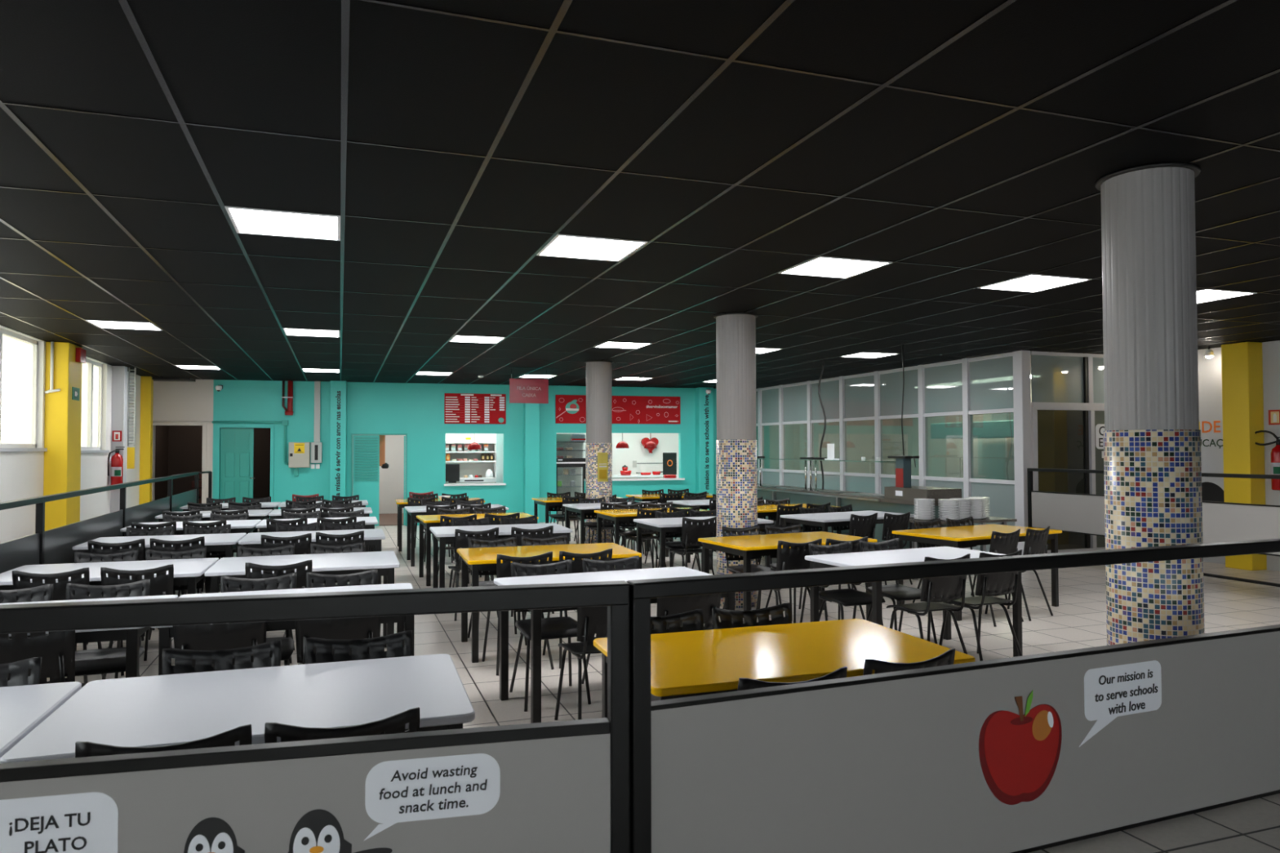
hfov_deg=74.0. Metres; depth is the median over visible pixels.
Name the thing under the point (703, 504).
dining table
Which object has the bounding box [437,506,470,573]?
chair
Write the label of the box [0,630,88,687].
chair
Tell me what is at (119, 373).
pillar
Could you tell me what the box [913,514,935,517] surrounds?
dinner plate
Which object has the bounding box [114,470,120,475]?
print
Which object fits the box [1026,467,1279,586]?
barrier
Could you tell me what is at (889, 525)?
chair
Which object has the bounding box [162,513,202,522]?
chair
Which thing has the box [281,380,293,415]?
pipe
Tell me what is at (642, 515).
chair
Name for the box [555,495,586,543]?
chair
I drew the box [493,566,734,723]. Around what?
dining table
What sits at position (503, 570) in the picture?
chair
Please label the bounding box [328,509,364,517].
chair
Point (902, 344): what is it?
hanging cable
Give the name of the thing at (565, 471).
tub
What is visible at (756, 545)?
dining table
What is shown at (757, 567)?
chair
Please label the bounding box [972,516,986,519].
dinner plate
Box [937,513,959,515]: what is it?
dinner plate
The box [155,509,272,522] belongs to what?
dining table
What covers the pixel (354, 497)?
chair
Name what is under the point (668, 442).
wall
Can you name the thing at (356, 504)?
chair
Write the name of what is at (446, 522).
chair
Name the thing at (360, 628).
chair
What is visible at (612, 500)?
chair
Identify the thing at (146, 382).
pillar
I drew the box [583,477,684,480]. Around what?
sill
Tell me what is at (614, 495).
chair
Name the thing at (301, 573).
chair
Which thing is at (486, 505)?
chair
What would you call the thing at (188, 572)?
dining table
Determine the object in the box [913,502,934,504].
dinner plate
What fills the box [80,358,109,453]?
window
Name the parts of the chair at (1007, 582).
leg, leg, post, seat, leg, backrest, post, leg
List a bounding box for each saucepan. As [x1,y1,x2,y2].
[622,465,627,471]
[652,471,662,475]
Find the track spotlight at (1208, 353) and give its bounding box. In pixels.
[1204,346,1213,358]
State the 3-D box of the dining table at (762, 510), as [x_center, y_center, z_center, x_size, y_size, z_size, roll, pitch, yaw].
[1.971,1.488,11.745,1.500,0.750,0.820,1,-2,-25]
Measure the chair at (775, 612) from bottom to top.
0.837 m
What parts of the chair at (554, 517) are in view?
backrest, seat, leg, leg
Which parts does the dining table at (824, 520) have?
leg, leg, apron frame, leg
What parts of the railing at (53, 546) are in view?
panel, post, panel, rail, post, panel, post, panel, post, rail, post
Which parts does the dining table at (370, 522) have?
leg, apron frame, leg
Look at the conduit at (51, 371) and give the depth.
10.51 m
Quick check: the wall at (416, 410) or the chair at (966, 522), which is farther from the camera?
the wall at (416, 410)
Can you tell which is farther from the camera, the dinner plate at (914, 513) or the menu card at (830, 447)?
the menu card at (830, 447)
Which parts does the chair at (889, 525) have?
post, backrest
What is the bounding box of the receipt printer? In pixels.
[457,477,496,482]
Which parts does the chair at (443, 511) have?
backrest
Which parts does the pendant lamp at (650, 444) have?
lamp shade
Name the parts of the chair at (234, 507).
backrest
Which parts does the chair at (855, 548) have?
leg, leg, leg, backrest, leg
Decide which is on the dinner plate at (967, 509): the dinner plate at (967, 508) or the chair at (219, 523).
the dinner plate at (967, 508)
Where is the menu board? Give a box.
[444,393,506,423]
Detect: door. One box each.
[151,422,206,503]
[215,424,274,518]
[350,433,407,525]
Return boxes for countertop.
[612,474,679,478]
[757,483,939,506]
[911,475,1006,479]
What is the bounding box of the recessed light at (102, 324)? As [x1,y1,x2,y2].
[85,320,162,330]
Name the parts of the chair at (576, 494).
backrest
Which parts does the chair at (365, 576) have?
backrest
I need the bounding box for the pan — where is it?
[635,472,651,475]
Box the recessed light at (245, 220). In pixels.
[224,206,340,240]
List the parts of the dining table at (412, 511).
leg, leg, apron frame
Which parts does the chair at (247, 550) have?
backrest, leg, leg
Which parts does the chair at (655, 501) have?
backrest, leg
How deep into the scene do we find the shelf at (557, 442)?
18.42 m
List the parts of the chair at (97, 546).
backrest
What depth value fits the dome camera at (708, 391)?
18.68 m
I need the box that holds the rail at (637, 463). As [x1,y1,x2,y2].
[636,462,662,463]
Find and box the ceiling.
[0,0,1279,388]
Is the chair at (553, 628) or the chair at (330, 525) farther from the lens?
the chair at (330, 525)
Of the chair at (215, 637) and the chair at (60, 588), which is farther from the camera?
the chair at (60, 588)
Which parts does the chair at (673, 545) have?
leg, backrest, seat, leg, leg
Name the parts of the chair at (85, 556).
backrest, leg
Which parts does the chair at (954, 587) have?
leg, leg, post, seat, leg, backrest, post, leg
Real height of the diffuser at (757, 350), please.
0.004 m
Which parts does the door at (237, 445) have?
molding, molding, molding, molding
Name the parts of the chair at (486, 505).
backrest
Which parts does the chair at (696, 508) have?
backrest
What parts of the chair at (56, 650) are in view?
post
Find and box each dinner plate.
[913,498,934,501]
[913,500,934,502]
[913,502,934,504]
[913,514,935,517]
[913,515,935,519]
[913,517,935,519]
[914,503,935,506]
[914,504,935,507]
[914,506,935,509]
[914,507,935,511]
[914,509,935,512]
[914,511,935,514]
[914,512,935,515]
[937,502,959,505]
[937,503,959,506]
[937,505,959,507]
[937,506,959,509]
[937,508,959,511]
[937,510,959,512]
[937,511,959,514]
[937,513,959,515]
[937,515,959,517]
[937,516,959,519]
[938,498,959,502]
[938,500,959,503]
[951,497,971,501]
[964,497,985,500]
[967,506,986,508]
[967,507,986,510]
[967,509,986,511]
[967,511,986,513]
[968,499,985,502]
[968,501,986,503]
[968,502,986,505]
[968,504,986,506]
[968,511,986,514]
[969,513,986,515]
[971,515,986,517]
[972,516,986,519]
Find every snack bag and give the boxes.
[445,453,449,461]
[480,453,484,461]
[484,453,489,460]
[489,453,493,460]
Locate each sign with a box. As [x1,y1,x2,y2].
[71,386,79,400]
[111,431,121,441]
[509,368,548,403]
[640,437,658,453]
[1095,423,1104,457]
[1268,409,1279,425]
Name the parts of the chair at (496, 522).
backrest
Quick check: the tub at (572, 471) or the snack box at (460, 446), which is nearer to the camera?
the tub at (572, 471)
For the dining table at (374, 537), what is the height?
0.750 m
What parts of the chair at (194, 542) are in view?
leg, backrest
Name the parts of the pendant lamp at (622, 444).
lamp shade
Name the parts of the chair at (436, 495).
leg, backrest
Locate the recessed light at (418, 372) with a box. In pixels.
[415,371,453,375]
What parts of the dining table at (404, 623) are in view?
leg, apron frame, leg, leg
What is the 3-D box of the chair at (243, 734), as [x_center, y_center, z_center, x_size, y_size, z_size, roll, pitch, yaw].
[-1.294,1.218,2.380,0.419,0.837,0.455,0,-2,-19]
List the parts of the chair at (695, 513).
leg, backrest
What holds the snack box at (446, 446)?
on the shelf unit at (495, 442)
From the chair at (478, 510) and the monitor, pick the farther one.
the monitor
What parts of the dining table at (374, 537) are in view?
apron frame, leg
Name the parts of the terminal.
plate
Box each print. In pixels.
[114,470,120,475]
[445,397,455,420]
[1201,481,1224,502]
[1273,466,1279,474]
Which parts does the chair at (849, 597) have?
leg, post, backrest, leg, seat, leg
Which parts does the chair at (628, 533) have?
backrest, seat, leg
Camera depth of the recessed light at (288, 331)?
9.75 m
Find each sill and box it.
[444,483,506,485]
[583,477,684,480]
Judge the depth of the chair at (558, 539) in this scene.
7.26 m
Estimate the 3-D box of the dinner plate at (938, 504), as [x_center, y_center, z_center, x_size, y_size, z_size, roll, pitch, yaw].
[3.591,0.915,9.871,0.240,0.021,0.240,0,-2,-19]
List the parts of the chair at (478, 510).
backrest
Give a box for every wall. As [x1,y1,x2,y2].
[0,324,141,543]
[152,379,769,525]
[154,425,270,516]
[352,435,405,525]
[556,432,679,521]
[1197,340,1279,571]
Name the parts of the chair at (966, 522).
backrest, leg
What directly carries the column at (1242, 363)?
attached to the wall at (1210, 372)
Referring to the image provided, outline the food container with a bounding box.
[570,434,585,441]
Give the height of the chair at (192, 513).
0.837 m
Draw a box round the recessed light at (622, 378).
[615,377,652,380]
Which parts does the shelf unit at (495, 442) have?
shelf, shelf, shelf, panel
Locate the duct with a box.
[314,381,320,442]
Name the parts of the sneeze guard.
post, post, post, post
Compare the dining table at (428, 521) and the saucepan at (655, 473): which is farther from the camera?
the saucepan at (655, 473)
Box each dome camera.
[215,385,222,391]
[706,389,711,394]
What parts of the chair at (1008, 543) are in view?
leg, backrest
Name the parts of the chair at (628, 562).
leg, backrest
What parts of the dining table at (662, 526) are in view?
leg, leg, apron frame, leg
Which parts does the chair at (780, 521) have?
backrest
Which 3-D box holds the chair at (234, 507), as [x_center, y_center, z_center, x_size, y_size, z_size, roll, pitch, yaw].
[-5.270,1.452,11.250,0.419,0.837,0.455,0,-2,-15]
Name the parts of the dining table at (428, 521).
leg, leg, apron frame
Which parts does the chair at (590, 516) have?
leg, backrest, seat, leg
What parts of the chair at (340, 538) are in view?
backrest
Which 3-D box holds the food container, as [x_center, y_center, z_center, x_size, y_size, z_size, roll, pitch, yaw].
[-1.363,0.249,18.668,0.304,0.170,0.208,0,-2,-15]
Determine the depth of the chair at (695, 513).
10.19 m
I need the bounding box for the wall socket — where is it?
[632,460,636,466]
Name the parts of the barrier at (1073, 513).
post, rail, panel rail, panel, panel rail, foot rail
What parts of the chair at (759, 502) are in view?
backrest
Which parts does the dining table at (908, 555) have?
leg, apron frame, leg, leg, leg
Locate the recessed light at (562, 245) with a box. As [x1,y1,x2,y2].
[536,234,648,261]
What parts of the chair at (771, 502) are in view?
backrest, seat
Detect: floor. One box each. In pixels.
[46,520,1279,728]
[1030,793,1279,852]
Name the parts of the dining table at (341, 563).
leg, apron frame, leg, leg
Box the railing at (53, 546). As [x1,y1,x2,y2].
[0,471,212,601]
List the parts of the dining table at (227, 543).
apron frame, leg, leg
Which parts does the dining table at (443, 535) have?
leg, leg, apron frame, leg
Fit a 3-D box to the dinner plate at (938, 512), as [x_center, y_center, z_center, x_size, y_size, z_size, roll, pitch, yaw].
[3.591,1.007,9.869,0.240,0.021,0.240,0,-2,-19]
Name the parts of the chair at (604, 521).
leg, seat, backrest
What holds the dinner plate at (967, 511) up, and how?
on the dinner plate at (984, 512)
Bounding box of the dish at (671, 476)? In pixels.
[662,474,678,478]
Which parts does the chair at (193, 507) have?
backrest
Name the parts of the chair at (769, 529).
leg, seat, backrest, leg, leg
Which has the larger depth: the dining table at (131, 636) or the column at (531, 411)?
the column at (531, 411)
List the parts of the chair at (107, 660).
seat, backrest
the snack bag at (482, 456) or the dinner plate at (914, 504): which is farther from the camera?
the snack bag at (482, 456)
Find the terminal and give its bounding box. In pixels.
[888,455,919,487]
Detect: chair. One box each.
[0,583,53,603]
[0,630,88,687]
[0,657,41,687]
[12,567,102,683]
[46,579,150,678]
[74,548,137,675]
[75,724,252,758]
[86,538,155,644]
[100,564,173,679]
[125,525,174,560]
[131,520,182,595]
[143,546,206,661]
[148,536,205,639]
[161,640,281,675]
[162,509,199,520]
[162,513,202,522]
[172,622,266,666]
[177,524,231,596]
[182,520,226,595]
[187,501,220,559]
[188,504,222,559]
[200,512,248,591]
[206,497,235,503]
[211,508,248,519]
[213,573,296,666]
[228,500,259,556]
[228,503,261,533]
[237,542,294,663]
[242,496,271,502]
[244,560,312,589]
[261,533,311,555]
[264,707,420,743]
[266,517,307,532]
[275,521,319,583]
[280,506,315,519]
[284,511,320,519]
[285,499,315,509]
[292,493,319,501]
[292,502,324,509]
[294,616,381,664]
[295,495,324,502]
[304,630,413,664]
[306,568,377,655]
[310,540,364,582]
[315,530,364,582]
[316,515,356,530]
[320,506,353,517]
[322,498,351,508]
[323,520,364,584]
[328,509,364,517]
[331,501,361,507]
[332,494,359,501]
[407,497,435,543]
[408,491,433,538]
[412,493,438,547]
[421,499,454,562]
[423,503,457,568]
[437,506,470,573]
[438,514,476,583]
[441,493,466,497]
[441,496,468,505]
[448,527,498,621]
[452,516,493,587]
[455,498,484,505]
[460,502,490,565]
[467,535,526,645]
[474,506,505,577]
[481,551,554,675]
[484,512,519,581]
[500,515,537,545]
[509,560,591,711]
[511,525,554,617]
[520,533,577,634]
[542,548,612,668]
[546,492,577,543]
[554,606,607,719]
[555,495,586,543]
[573,491,586,541]
[579,497,613,543]
[582,555,653,684]
[584,494,616,541]
[590,501,627,546]
[608,496,644,554]
[613,502,652,562]
[621,500,658,559]
[624,507,666,568]
[641,488,663,502]
[644,501,684,568]
[650,608,703,634]
[654,510,701,571]
[656,593,721,630]
[657,506,699,571]
[659,492,682,507]
[667,488,688,493]
[670,516,716,574]
[675,491,706,539]
[683,493,716,537]
[689,509,716,568]
[709,498,715,511]
[711,603,791,629]
[721,524,783,617]
[737,666,847,690]
[755,538,822,623]
[757,498,773,562]
[758,503,802,564]
[764,523,827,620]
[765,497,802,529]
[790,502,830,532]
[799,506,825,532]
[800,536,867,622]
[808,541,884,626]
[827,504,852,535]
[848,512,877,589]
[858,537,937,644]
[862,648,955,675]
[874,511,912,585]
[886,553,970,653]
[912,518,974,603]
[938,549,1022,661]
[946,516,1008,599]
[953,528,1023,626]
[984,525,1053,621]
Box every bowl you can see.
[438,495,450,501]
[620,470,631,475]
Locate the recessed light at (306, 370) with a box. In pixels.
[302,368,340,373]
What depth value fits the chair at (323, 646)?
3.39 m
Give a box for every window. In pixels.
[0,328,47,451]
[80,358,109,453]
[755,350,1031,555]
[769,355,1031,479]
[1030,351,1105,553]
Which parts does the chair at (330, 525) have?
backrest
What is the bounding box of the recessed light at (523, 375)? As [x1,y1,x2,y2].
[519,374,556,377]
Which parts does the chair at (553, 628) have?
leg, post, leg, backrest, seat, post, leg, leg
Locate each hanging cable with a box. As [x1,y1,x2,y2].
[817,361,826,489]
[901,344,904,455]
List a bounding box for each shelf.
[556,441,586,442]
[556,449,586,450]
[557,474,582,475]
[557,485,582,487]
[756,457,881,461]
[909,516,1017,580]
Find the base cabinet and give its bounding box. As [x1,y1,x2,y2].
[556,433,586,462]
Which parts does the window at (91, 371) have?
pane, sill, pane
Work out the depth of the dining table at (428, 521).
10.14 m
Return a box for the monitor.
[445,463,459,483]
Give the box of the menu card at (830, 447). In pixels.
[824,443,839,460]
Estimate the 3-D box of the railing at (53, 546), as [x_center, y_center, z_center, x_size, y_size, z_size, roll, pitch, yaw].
[-5.133,1.187,8.088,0.177,1.200,13.475,0,-2,-19]
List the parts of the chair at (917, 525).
leg, backrest, leg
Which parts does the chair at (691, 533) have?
leg, leg, post, seat, backrest, leg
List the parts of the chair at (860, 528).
backrest, post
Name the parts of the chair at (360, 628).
post, post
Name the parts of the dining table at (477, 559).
leg, leg, apron frame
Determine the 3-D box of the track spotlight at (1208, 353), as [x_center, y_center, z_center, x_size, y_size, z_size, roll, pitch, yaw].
[7.588,-0.988,11.323,0.100,0.157,0.098,0,-2,-19]
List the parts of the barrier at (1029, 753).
post, rail, panel, panel rail, stem, panel rail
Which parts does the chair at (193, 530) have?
backrest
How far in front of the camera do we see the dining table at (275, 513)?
11.13 m
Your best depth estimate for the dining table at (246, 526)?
9.22 m
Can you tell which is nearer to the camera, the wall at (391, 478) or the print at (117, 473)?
the print at (117, 473)
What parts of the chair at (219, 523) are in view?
backrest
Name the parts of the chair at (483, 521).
leg, backrest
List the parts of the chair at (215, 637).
post, post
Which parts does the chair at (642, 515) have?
leg, seat, backrest, leg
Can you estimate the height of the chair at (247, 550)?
0.837 m
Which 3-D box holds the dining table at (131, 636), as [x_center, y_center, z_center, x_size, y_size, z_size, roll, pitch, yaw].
[-3.067,1.309,4.197,1.255,0.750,0.820,0,-2,-18]
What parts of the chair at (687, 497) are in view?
backrest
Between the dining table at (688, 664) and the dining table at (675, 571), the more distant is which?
the dining table at (675, 571)
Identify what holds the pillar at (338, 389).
attached to the wall at (416, 410)
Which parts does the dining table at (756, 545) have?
leg, leg, apron frame, leg, leg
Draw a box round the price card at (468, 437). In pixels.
[465,435,471,442]
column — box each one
[584,360,613,543]
[713,312,758,608]
[1094,162,1204,645]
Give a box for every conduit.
[44,341,60,394]
[152,420,288,465]
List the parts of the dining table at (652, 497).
apron frame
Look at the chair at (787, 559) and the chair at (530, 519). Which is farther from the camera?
the chair at (530, 519)
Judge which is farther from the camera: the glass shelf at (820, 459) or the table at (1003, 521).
the glass shelf at (820, 459)
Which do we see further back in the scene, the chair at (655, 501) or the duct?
the duct
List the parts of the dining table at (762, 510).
apron frame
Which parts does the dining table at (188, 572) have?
apron frame, leg, leg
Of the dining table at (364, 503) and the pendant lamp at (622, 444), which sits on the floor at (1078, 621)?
the dining table at (364, 503)
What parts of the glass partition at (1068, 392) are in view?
pane, pane, pane, pane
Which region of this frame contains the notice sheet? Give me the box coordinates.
[597,453,608,481]
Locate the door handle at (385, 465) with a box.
[381,462,388,468]
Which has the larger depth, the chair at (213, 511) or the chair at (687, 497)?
the chair at (687, 497)
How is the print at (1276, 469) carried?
attached to the fire extinguisher at (1275, 452)
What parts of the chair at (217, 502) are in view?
backrest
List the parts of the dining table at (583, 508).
leg, leg, apron frame, leg, leg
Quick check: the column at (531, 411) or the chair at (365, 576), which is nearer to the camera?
the chair at (365, 576)
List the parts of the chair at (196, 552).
leg, backrest, post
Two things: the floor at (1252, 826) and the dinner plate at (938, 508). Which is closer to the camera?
the floor at (1252, 826)
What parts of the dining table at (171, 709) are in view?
apron frame, leg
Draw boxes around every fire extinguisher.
[107,446,124,484]
[1254,430,1279,490]
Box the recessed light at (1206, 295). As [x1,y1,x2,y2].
[1196,288,1257,303]
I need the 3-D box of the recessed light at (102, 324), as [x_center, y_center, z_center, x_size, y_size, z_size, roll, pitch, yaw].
[-5.533,-1.089,9.138,0.600,0.008,0.595,0,-2,-19]
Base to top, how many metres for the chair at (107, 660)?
0.837 m
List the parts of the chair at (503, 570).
leg, leg, backrest, leg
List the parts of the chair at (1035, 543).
leg, leg, post, leg, backrest, leg, post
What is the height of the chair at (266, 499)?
0.837 m
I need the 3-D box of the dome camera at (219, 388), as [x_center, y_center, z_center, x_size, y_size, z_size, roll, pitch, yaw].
[-8.100,-0.734,16.337,0.120,0.128,0.150,0,-2,-15]
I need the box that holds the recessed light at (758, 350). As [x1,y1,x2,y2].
[755,347,782,353]
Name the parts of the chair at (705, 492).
backrest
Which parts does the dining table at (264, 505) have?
apron frame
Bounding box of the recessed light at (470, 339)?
[448,335,505,343]
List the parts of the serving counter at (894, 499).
tray rail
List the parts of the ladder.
rail, rail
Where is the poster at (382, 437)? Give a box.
[379,435,385,466]
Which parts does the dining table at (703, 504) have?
apron frame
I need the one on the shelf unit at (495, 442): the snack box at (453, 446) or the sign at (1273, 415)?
the snack box at (453, 446)
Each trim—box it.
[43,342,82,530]
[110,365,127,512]
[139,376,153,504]
[151,377,195,382]
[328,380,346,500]
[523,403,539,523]
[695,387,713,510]
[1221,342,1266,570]
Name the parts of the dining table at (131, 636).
apron frame, leg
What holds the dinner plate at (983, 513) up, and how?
on the dinner plate at (983, 515)
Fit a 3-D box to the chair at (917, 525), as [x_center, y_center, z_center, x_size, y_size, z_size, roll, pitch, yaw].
[3.038,1.364,8.506,0.419,0.837,0.455,1,-2,-31]
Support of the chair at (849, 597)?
on the floor at (1078, 621)
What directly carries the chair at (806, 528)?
on the floor at (1078, 621)
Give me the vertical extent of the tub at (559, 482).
0.120 m
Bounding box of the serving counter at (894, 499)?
[757,483,961,549]
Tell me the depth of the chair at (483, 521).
9.06 m
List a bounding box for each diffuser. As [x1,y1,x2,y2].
[177,365,218,368]
[303,368,338,372]
[755,348,777,353]
[844,352,892,357]
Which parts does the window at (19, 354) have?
pane, sill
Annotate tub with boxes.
[557,480,561,486]
[563,469,568,474]
[569,468,575,474]
[569,480,575,486]
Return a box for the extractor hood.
[930,412,1013,439]
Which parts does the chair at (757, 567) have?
post, backrest, seat, leg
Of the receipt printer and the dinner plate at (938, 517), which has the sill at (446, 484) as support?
the receipt printer
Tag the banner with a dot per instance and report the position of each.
(569, 409)
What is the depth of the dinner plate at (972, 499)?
10.03 m
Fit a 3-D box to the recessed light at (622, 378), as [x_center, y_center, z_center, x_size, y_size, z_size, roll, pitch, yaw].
[-0.128,-0.919,16.350,0.600,0.008,0.595,0,-2,-19]
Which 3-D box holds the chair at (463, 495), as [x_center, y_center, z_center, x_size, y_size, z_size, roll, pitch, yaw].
[-3.009,1.512,13.815,0.419,0.837,0.455,0,-2,-16]
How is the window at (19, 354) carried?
in the wall at (21, 473)
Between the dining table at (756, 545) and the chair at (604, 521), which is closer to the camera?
the dining table at (756, 545)
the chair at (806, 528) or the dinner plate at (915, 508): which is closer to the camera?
the dinner plate at (915, 508)
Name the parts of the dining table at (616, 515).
leg, leg, apron frame, leg, leg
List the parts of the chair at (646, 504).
leg, leg, backrest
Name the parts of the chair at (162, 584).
leg, leg, backrest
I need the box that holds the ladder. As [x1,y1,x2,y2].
[126,367,136,468]
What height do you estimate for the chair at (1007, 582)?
0.837 m
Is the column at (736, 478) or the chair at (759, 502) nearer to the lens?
the column at (736, 478)
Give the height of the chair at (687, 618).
0.837 m
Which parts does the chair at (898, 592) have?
leg, backrest, leg, seat, leg, leg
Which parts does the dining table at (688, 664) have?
leg, leg, apron frame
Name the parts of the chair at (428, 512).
leg, backrest, leg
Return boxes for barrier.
[0,580,630,852]
[626,538,1279,852]
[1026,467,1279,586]
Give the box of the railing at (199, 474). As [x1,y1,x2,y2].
[188,473,201,503]
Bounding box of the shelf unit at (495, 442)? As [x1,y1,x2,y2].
[445,433,503,483]
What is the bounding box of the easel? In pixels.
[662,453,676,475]
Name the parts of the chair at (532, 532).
backrest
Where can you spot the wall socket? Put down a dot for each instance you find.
(634, 463)
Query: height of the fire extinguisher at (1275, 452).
0.747 m
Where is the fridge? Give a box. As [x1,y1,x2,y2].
[556,462,586,517]
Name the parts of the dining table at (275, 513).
apron frame, leg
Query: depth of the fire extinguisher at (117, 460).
13.43 m
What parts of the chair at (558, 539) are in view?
backrest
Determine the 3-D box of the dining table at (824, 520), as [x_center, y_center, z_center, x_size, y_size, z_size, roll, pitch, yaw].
[2.546,1.451,10.326,1.500,0.750,0.820,1,-2,-29]
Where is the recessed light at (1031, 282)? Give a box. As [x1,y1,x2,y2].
[977,274,1091,292]
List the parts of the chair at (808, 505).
backrest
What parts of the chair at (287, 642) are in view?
seat, backrest, leg, post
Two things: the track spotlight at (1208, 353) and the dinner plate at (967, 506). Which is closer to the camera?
the dinner plate at (967, 506)
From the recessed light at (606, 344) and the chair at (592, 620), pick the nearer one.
the chair at (592, 620)
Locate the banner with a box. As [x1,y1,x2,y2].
[555,395,680,424]
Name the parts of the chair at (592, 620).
leg, leg, seat, post, backrest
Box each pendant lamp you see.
[466,442,481,449]
[615,432,629,448]
[644,433,657,448]
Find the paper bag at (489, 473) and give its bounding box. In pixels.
[485,469,493,477]
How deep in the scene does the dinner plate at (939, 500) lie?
9.80 m
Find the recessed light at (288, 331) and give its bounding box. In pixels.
[282,328,340,337]
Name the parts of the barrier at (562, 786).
panel, panel rail, rail, post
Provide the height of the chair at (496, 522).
0.837 m
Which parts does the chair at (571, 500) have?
seat, backrest, leg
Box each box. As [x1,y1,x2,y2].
[288,442,310,475]
[311,442,322,462]
[445,444,448,451]
[450,444,455,451]
[457,444,462,451]
[463,444,468,451]
[483,444,488,451]
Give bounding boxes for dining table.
[0,557,218,594]
[0,595,177,678]
[0,653,475,763]
[0,681,81,758]
[71,533,246,595]
[120,520,261,536]
[151,582,414,675]
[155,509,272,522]
[179,502,280,519]
[204,551,399,666]
[238,528,385,584]
[255,516,377,580]
[268,506,372,551]
[277,500,368,508]
[395,497,484,551]
[404,504,508,566]
[416,512,538,586]
[429,523,572,588]
[457,542,641,662]
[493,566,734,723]
[532,497,625,545]
[562,502,671,556]
[593,618,975,718]
[594,507,712,569]
[626,493,715,542]
[633,515,773,568]
[666,499,773,555]
[697,531,877,623]
[757,503,840,533]
[780,511,915,548]
[804,546,1022,657]
[892,524,1062,621]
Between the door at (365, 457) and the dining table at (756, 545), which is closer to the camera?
the dining table at (756, 545)
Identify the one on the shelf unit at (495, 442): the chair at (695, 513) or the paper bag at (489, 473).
the paper bag at (489, 473)
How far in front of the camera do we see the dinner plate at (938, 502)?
9.80 m
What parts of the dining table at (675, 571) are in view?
leg, leg, apron frame, leg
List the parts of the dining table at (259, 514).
apron frame, leg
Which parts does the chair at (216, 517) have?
seat, backrest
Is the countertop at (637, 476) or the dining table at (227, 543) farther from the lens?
the countertop at (637, 476)
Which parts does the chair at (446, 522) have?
seat, backrest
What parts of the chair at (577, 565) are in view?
leg, leg, backrest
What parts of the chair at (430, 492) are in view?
backrest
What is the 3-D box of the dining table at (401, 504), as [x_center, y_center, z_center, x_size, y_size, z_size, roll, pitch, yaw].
[-3.181,1.544,13.476,1.340,0.750,0.820,0,-2,-17]
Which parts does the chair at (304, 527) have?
backrest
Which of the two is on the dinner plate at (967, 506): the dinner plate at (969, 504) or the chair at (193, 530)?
the dinner plate at (969, 504)
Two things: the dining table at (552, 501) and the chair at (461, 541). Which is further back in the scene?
the dining table at (552, 501)
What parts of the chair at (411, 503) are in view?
backrest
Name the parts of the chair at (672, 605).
post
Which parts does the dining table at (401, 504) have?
leg, leg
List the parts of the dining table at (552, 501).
leg, leg, apron frame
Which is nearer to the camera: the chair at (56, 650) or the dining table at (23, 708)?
the dining table at (23, 708)
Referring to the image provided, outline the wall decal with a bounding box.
[1199,420,1224,502]
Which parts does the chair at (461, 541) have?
leg, leg, post, seat, backrest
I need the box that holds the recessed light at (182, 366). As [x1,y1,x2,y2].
[174,364,221,369]
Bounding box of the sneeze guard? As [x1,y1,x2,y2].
[756,456,881,491]
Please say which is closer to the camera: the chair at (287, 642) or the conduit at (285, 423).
the chair at (287, 642)
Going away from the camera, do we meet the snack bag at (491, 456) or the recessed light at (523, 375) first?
the recessed light at (523, 375)
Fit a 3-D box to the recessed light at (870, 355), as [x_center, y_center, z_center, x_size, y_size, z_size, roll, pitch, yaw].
[3.306,-1.030,12.261,0.600,0.008,0.595,0,-2,-19]
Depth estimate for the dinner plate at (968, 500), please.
10.01 m
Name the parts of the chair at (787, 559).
leg, leg, post, leg, backrest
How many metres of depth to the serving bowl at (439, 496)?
13.28 m
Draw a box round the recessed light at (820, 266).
[777,256,892,278]
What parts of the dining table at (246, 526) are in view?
apron frame, leg, leg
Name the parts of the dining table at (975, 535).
leg, leg, apron frame, leg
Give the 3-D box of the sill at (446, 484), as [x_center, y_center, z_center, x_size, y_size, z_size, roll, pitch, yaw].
[-3.438,1.206,17.680,1.260,0.040,0.250,0,-2,-15]
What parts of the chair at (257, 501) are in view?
backrest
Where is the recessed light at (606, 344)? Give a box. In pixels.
[594,341,651,348]
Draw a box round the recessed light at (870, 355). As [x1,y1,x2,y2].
[840,351,899,358]
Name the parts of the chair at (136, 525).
backrest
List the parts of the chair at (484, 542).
leg, seat, backrest, leg, leg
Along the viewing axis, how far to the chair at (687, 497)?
13.46 m
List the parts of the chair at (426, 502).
leg, backrest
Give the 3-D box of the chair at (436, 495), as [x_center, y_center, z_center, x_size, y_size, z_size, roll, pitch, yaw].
[-3.439,1.510,13.680,0.419,0.837,0.455,0,-2,-20]
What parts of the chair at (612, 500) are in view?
backrest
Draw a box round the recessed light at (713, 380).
[703,379,716,382]
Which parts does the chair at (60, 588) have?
backrest, leg, leg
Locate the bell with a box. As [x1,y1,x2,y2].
[75,347,85,363]
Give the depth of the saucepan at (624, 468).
20.07 m

